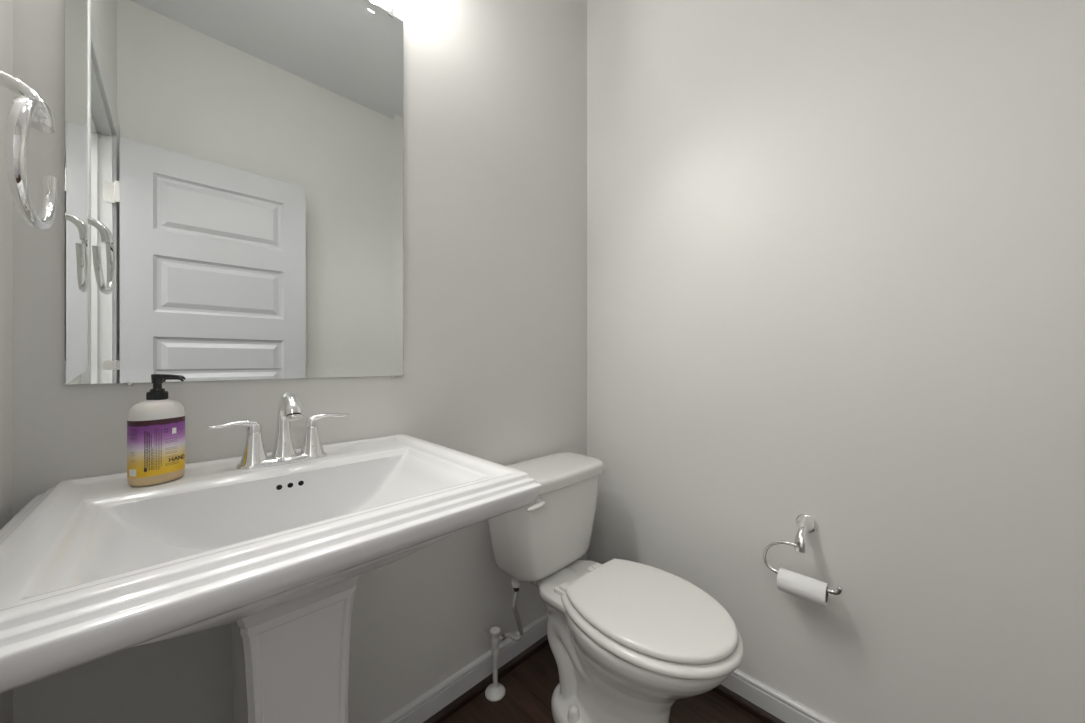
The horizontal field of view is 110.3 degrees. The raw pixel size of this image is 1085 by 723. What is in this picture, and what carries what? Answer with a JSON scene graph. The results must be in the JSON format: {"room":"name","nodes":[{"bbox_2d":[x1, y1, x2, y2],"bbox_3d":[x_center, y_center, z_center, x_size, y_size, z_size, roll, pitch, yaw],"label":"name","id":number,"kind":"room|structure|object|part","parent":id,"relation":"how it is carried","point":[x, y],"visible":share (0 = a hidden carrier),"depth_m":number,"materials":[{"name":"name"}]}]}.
{"room":"bathroom","nodes":[
{"label":"bathroom","id":0,"kind":"room"},
{"bbox_2d":[0,0,12,722],"bbox_3d":[-0.260,-0.300,-0.088,0.115,2.760,3.060,0,0,-44],"label":"wall","id":1,"kind":"structure","parent":0,"point":[6,6],"depth_m":0.59,"materials":[{"name":"paint"}]},
{"bbox_2d":[0,70,56,229],"bbox_3d":[-0.621,-0.257,0.427,0.086,0.196,0.196,0,0,-44],"label":"towel ring","id":2,"kind":"object","parent":1,"relation":"attached to","point":[29,109],"visible":1,"depth_m":0.40,"materials":[{"name":"silver metal"}]},
{"bbox_3d":[-0.621,-0.317,0.428,0.086,0.077,0.054,0,0,-44],"label":"post","id":3,"kind":"part","parent":2,"relation":"part of","materials":[{"name":"silver metal"}]},
{"bbox_2d":[13,0,586,722],"bbox_3d":[-0.377,-0.300,1.176,1.482,2.760,0.115,0,0,-44],"label":"wall","id":4,"kind":"structure","parent":0,"point":[495,91],"depth_m":1.13,"materials":[{"name":"paint"}]},
{"bbox_2d":[65,0,402,385],"bbox_3d":[-0.610,-0.467,0.861,0.600,1.025,0.010,0,0,-44],"label":"wall mirror","id":5,"kind":"object","parent":4,"relation":"attached to","point":[234,168],"visible":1,"depth_m":0.81,"materials":[{"name":"clear glass"}]},
{"bbox_2d":[380,613,547,722],"bbox_3d":[-0.332,1.033,1.130,1.482,0.094,0.014,0,0,-44],"label":"baseboard","id":6,"kind":"structure","parent":4,"relation":"attached to","point":[428,704],"depth_m":1.20,"materials":[{"name":"white paint"}]},
{"bbox_2d":[423,635,548,722],"bbox_3d":[-0.322,1.068,1.121,1.455,0.024,0.014,0,0,-44],"label":"trim","id":7,"kind":"structure","parent":4,"relation":"attached to","point":[455,705],"depth_m":1.24,"materials":[{"name":"black wood"}]},
{"bbox_2d":[441,643,764,722],"bbox_3d":[0.208,1.130,0.576,1.712,0.100,1.790,0,0,-44],"label":"floor","id":8,"kind":"structure","parent":0,"point":[530,686],"depth_m":1.19,"materials":[{"name":"brown wood"}]},
{"bbox_2d":[0,434,541,722],"bbox_3d":[-0.424,0.642,0.660,0.648,0.875,0.555,0,0,-44],"label":"pedestal sink","id":9,"kind":"object","parent":8,"relation":"on","point":[95,567],"visible":0.98,"depth_m":0.57,"materials":[{"name":"white ceramic"}]},
{"bbox_2d":[127,374,185,486],"bbox_3d":[-0.674,0.116,0.661,0.060,0.188,0.073,0,0,31],"label":"soap bottle","id":10,"kind":"object","parent":9,"relation":"on","point":[156,425],"visible":1,"depth_m":0.64,"materials":[{"name":"purple"}]},
{"bbox_3d":[-0.678,0.184,0.624,0.013,0.011,0.001,0,0,5],"label":"label panel","id":11,"kind":"part","parent":10,"relation":"part of","materials":[{"name":"white paper"}]},
{"bbox_2d":[131,428,184,471],"bbox_3d":[-0.657,0.148,0.650,0.018,0.073,0.068,0,0,30],"label":"label","id":12,"kind":"object","parent":10,"relation":"attached to","point":[152,449],"depth_m":0.64,"materials":[{"name":"multicoloured"}]},
{"bbox_2d":[205,392,348,469],"bbox_3d":[-0.518,0.136,0.769,0.249,0.149,0.131,0,0,-44],"label":"sink faucet","id":13,"kind":"object","parent":9,"relation":"on","point":[254,455],"visible":1,"depth_m":0.77,"materials":[{"name":"silver metal"}]},
{"bbox_3d":[-0.600,0.126,0.735,0.022,0.021,0.084,0,0,43],"label":"lever","id":14,"kind":"part","parent":13,"relation":"part of","materials":[{"name":"silver metal"}]},
{"bbox_3d":[-0.580,0.164,0.759,0.049,0.081,0.049,0,0,-44],"label":"handle","id":15,"kind":"part","parent":13,"relation":"part of","materials":[{"name":"silver metal"}]},
{"bbox_3d":[-0.543,0.203,0.794,0.158,0.014,0.058,0,0,-44],"label":"plate","id":16,"kind":"part","parent":13,"relation":"part of","materials":[{"name":"silver metal"}]},
{"bbox_3d":[-0.518,0.132,0.769,0.048,0.141,0.131,0,0,-44],"label":"spout","id":17,"kind":"part","parent":13,"relation":"part of","materials":[{"name":"silver metal"}]},
{"bbox_3d":[-0.507,0.164,0.830,0.049,0.081,0.049,0,0,-44],"label":"handle","id":18,"kind":"part","parent":13,"relation":"part of","materials":[{"name":"silver metal"}]},
{"bbox_3d":[-0.482,0.126,0.850,0.084,0.021,0.022,0,0,-41],"label":"lever","id":19,"kind":"part","parent":13,"relation":"part of","materials":[{"name":"silver metal"}]},
{"bbox_2d":[485,578,522,700],"bbox_3d":[-0.127,0.881,1.232,0.121,0.398,0.081,0,0,4],"label":"water supply valve","id":20,"kind":"object","parent":8,"relation":"on","point":[495,691],"visible":0.99,"depth_m":1.22,"materials":[{"name":"white plastic"}]},
{"bbox_3d":[-0.154,0.881,1.232,0.034,0.012,0.034,0,0,-44],"label":"valve handle","id":21,"kind":"part","parent":20,"relation":"part of","materials":[{"name":"white plastic"}]},
{"bbox_2d":[488,452,743,722],"bbox_3d":[0.192,0.719,1.117,0.440,0.722,0.735,0,0,-44],"label":"toilet","id":22,"kind":"object","parent":8,"relation":"on","point":[628,640],"visible":0.99,"depth_m":1.05,"materials":[{"name":"porcelain"},{"name":"plastic"}]},
{"bbox_3d":[-0.021,0.428,1.117,0.073,0.029,0.032,0,0,-44],"label":"flush lever","id":23,"kind":"part","parent":22,"relation":"part of","materials":[{"name":"white plastic"}]},
{"bbox_3d":[0.014,0.542,1.300,0.422,0.288,0.209,0,0,-44],"label":"tank","id":24,"kind":"part","parent":22,"relation":"part of","materials":[{"name":"white ceramic"}]},
{"bbox_3d":[0.015,0.380,1.299,0.440,0.044,0.228,0,0,-44],"label":"tank lid","id":25,"kind":"part","parent":22,"relation":"part of","materials":[{"name":"white ceramic"}]},
{"bbox_3d":[0.194,0.882,1.115,0.361,0.396,0.697,0,0,-44],"label":"bowl","id":26,"kind":"part","parent":22,"relation":"part of","materials":[{"name":"white ceramic"}]},
{"bbox_3d":[0.292,0.653,1.014,0.346,0.022,0.425,0,0,-44],"label":"seat lid","id":27,"kind":"part","parent":22,"relation":"part of","materials":[{"name":"white plastic"}]},
{"bbox_3d":[0.292,0.678,1.014,0.368,0.023,0.447,0,0,-44],"label":"seat","id":28,"kind":"part","parent":22,"relation":"part of","materials":[{"name":"white plastic"}]},
{"bbox_2d":[587,0,1084,722],"bbox_3d":[0.780,-0.300,1.133,0.115,2.760,1.790,0,0,-44],"label":"wall","id":29,"kind":"structure","parent":0,"point":[836,248],"depth_m":1.00,"materials":[{"name":"paint"}]},
{"bbox_2d":[712,684,784,722],"bbox_3d":[0.724,1.068,1.079,0.014,0.024,1.533,0,0,-44],"label":"trim","id":30,"kind":"structure","parent":29,"relation":"attached to","point":[748,706],"depth_m":1.17,"materials":[{"name":"black wood"}]},
{"bbox_2d":[721,669,834,722],"bbox_3d":[0.734,1.033,1.089,0.014,0.094,1.560,0,0,-44],"label":"baseboard","id":31,"kind":"structure","parent":29,"relation":"attached to","point":[781,706],"depth_m":1.13,"materials":[{"name":"white paint"}]},
{"bbox_2d":[763,514,842,594],"bbox_3d":[0.727,0.520,1.051,0.077,0.168,0.183,0,0,-44],"label":"toilet paper holder","id":32,"kind":"object","parent":29,"relation":"attached to","point":[806,523],"visible":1,"depth_m":1.05,"materials":[{"name":"silver metal"}]},
{"bbox_2d":[777,568,828,606],"bbox_3d":[0.707,0.611,1.026,0.057,0.056,0.108,0,0,-44],"label":"toilet paper roll","id":33,"kind":"object","parent":32,"relation":"hanging from","point":[807,588],"visible":0.98,"depth_m":1.01,"materials":[{"name":"white paper"}]},
{"bbox_3d":[0.727,0.477,1.050,0.077,0.083,0.054,0,0,-44],"label":"post","id":34,"kind":"part","parent":32,"relation":"part of","materials":[{"name":"silver metal"}]}
]}

